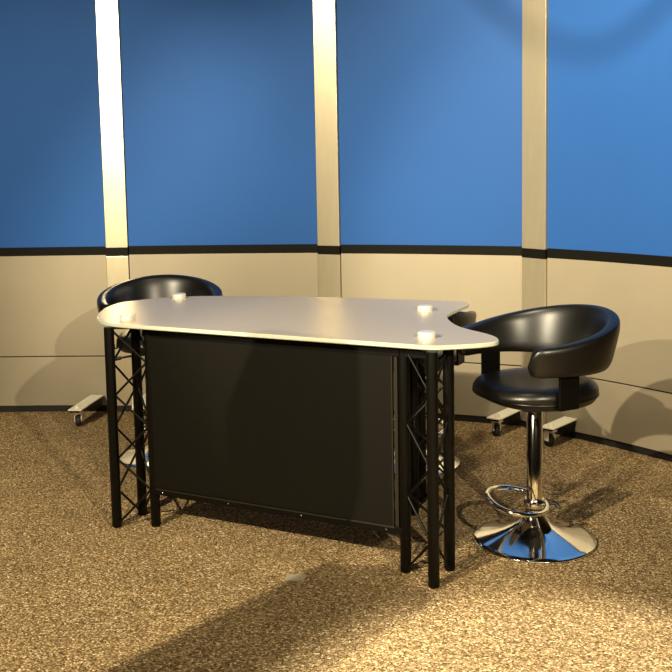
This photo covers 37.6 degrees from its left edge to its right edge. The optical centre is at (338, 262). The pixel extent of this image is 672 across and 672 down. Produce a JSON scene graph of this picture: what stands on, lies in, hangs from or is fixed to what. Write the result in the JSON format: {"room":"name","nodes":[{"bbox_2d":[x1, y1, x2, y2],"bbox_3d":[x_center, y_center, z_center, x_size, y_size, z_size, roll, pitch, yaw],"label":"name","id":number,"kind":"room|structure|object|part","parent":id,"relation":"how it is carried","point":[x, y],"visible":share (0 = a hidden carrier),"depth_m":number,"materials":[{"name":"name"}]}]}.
{"room":"studio","nodes":[
{"label":"studio","id":0,"kind":"room"},
{"bbox_2d":[0,411,671,671],"bbox_3d":[0.021,1.158,2.131,9.000,0.100,10.000,-1,6,0],"label":"floor","id":1,"kind":"structure","parent":0,"point":[205,589],"depth_m":3.14,"materials":[{"name":"carpet"}]},
{"bbox_2d":[0,0,107,411],"bbox_3d":[-1.700,-0.563,5.200,0.921,2.750,0.036,-1,6,2],"label":"wall panel","id":2,"kind":"object","parent":1,"relation":"on","point":[53,265],"visible":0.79,"depth_m":5.21,"materials":[{"name":"blue laminate"}]},
{"bbox_2d":[68,0,145,425],"bbox_3d":[-1.188,-0.551,5.000,0.390,2.750,0.360,-1,6,1],"label":"post","id":3,"kind":"object","parent":1,"relation":"on","point":[107,11],"visible":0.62,"depth_m":5.15,"materials":[{"name":"paint"}]},
{"bbox_3d":[-1.311,0.725,5.120,0.070,0.006,0.322,0,6,7],"label":"foot plate","id":4,"kind":"part","parent":3,"relation":"part of","materials":[{"name":"beige paint"}]},
{"bbox_3d":[-1.037,0.721,5.120,0.070,0.006,0.306,-2,6,-11],"label":"foot plate","id":5,"kind":"part","parent":3,"relation":"part of","materials":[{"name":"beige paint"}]},
{"bbox_2d":[97,274,222,468],"bbox_3d":[-0.796,0.476,4.481,0.570,0.800,0.508,-2,6,-6],"label":"bar stool","id":6,"kind":"object","parent":1,"relation":"on","point":[153,286],"visible":0.18,"depth_m":4.57,"materials":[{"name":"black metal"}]},
{"bbox_3d":[-0.927,0.422,4.405,0.180,0.027,0.022,-3,6,-16],"label":"lift lever","id":7,"kind":"part","parent":6,"relation":"part of","materials":[{"name":"black metal"}]},
{"bbox_3d":[-0.794,0.348,4.433,0.400,0.077,0.408,-2,6,-6],"label":"seat","id":8,"kind":"part","parent":6,"relation":"part of","materials":[{"name":"black leather"}]},
{"bbox_3d":[-0.802,0.170,4.466,0.554,0.188,0.458,-2,6,-6],"label":"backrest","id":9,"kind":"part","parent":6,"relation":"part of","materials":[{"name":"black leather"}]},
{"bbox_2d":[119,0,318,410],"bbox_3d":[-0.616,-0.576,5.135,1.006,2.750,0.041,0,6,5],"label":"wall panel","id":10,"kind":"object","parent":1,"relation":"on","point":[219,95],"visible":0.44,"depth_m":5.12,"materials":[{"name":"blue paint"}]},
{"bbox_2d":[285,574,306,580],"bbox_3d":[-0.136,1.003,3.151,0.067,0.002,0.048,0,6,8],"label":"tape","id":11,"kind":"object","parent":1,"relation":"on","point":[300,577],"visible":1,"depth_m":3.15,"materials":[{"name":"beige plastic"}]},
{"bbox_2d":[97,293,498,588],"bbox_3d":[-0.173,0.561,3.672,1.636,0.776,0.998,1,6,18],"label":"desk","id":12,"kind":"object","parent":1,"relation":"on","point":[278,405],"visible":1,"depth_m":3.35,"materials":[{"name":"grey"}]},
{"bbox_3d":[-0.318,0.832,3.408,0.771,0.004,0.004,2,7,26],"label":"rail trim","id":13,"kind":"part","parent":12,"relation":"part of","materials":[{"name":"black metal"}]},
{"bbox_3d":[-0.252,0.555,3.355,0.954,0.555,0.010,2,7,26],"label":"panel","id":14,"kind":"part","parent":12,"relation":"part of","materials":[{"name":"black plastic"}]},
{"bbox_3d":[-0.234,0.843,3.384,0.986,0.024,0.026,2,7,26],"label":"rail","id":15,"kind":"part","parent":12,"relation":"part of","materials":[{"name":"black metal"}]},
{"bbox_3d":[-0.203,0.262,3.307,1.109,0.036,0.030,2,7,26],"label":"rail","id":16,"kind":"part","parent":12,"relation":"part of","materials":[{"name":"black metal"}]},
{"bbox_3d":[0.107,0.846,3.196,0.160,0.006,0.004,2,7,26],"label":"rail trim","id":17,"kind":"part","parent":12,"relation":"part of","materials":[{"name":"black metal"}]},
{"bbox_3d":[0.186,0.569,3.143,0.011,0.555,0.014,2,7,26],"label":"post","id":18,"kind":"part","parent":12,"relation":"part of","materials":[{"name":"black metal"}]},
{"bbox_3d":[0.274,0.266,3.048,0.142,0.008,0.127,-1,6,0],"label":"truss leg","id":19,"kind":"part","parent":12,"relation":"part of","materials":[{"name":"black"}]},
{"bbox_2d":[313,0,341,297],"bbox_3d":[-0.038,-0.559,4.874,0.328,2.750,0.370,1,6,15],"label":"post","id":20,"kind":"object","parent":1,"relation":"on","point":[324,11],"visible":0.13,"depth_m":5.03,"materials":[{"name":"paint"}]},
{"bbox_2d":[337,0,522,425],"bbox_3d":[0.450,-0.570,4.890,0.928,2.750,0.051,1,6,18],"label":"wall panel","id":21,"kind":"object","parent":1,"relation":"on","point":[430,91],"visible":0.63,"depth_m":4.88,"materials":[{"name":"blue paint"}]},
{"bbox_2d":[393,311,475,474],"bbox_3d":[0.299,0.511,4.255,0.570,0.738,0.509,2,7,28],"label":"bar stool","id":22,"kind":"object","parent":1,"relation":"on","point":[461,318],"visible":0.09,"depth_m":4.16,"materials":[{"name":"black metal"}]},
{"bbox_3d":[0.312,0.406,4.276,0.400,0.077,0.408,2,7,28],"label":"seat","id":23,"kind":"part","parent":22,"relation":"part of","materials":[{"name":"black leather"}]},
{"bbox_3d":[0.285,0.239,4.213,0.554,0.188,0.458,2,7,28],"label":"backrest","id":24,"kind":"part","parent":22,"relation":"part of","materials":[{"name":"black leather"}]},
{"bbox_2d":[487,0,576,445],"bbox_3d":[0.900,-0.542,4.543,0.368,2.750,0.281,4,8,40],"label":"post","id":25,"kind":"object","parent":1,"relation":"on","point":[534,12],"visible":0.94,"depth_m":4.65,"materials":[{"name":"paint"}]},
{"bbox_3d":[0.798,0.726,4.750,0.070,0.006,0.232,3,7,37],"label":"foot plate","id":26,"kind":"part","parent":25,"relation":"part of","materials":[{"name":"beige paint"}]},
{"bbox_3d":[1.019,0.741,4.563,0.070,0.006,0.227,4,8,41],"label":"foot plate","id":27,"kind":"part","parent":25,"relation":"part of","materials":[{"name":"beige paint"}]},
{"bbox_2d":[458,304,619,563],"bbox_3d":[0.702,0.561,3.399,0.508,0.800,0.570,-4,7,-26],"label":"bar stool","id":28,"kind":"object","parent":1,"relation":"on","point":[567,343],"visible":0.99,"depth_m":3.36,"materials":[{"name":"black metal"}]},
{"bbox_3d":[0.669,0.432,3.369,0.408,0.077,0.400,-4,7,-26],"label":"seat","id":29,"kind":"part","parent":28,"relation":"part of","materials":[{"name":"black leather"}]},
{"bbox_3d":[0.712,0.256,3.373,0.458,0.188,0.554,-4,7,-26],"label":"backrest","id":30,"kind":"part","parent":28,"relation":"part of","materials":[{"name":"black leather"}]},
{"bbox_3d":[0.738,0.834,3.412,0.062,0.023,0.030,1,6,21],"label":"clamp knob","id":31,"kind":"part","parent":28,"relation":"part of","materials":[{"name":"silver plastic"}]},
{"bbox_2d":[547,0,671,461],"bbox_3d":[1.313,-0.517,4.229,0.066,2.750,1.012,-6,8,-38],"label":"wall panel","id":32,"kind":"object","parent":1,"relation":"on","point":[609,236],"visible":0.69,"depth_m":4.37,"materials":[{"name":"blue laminate"}]}
]}

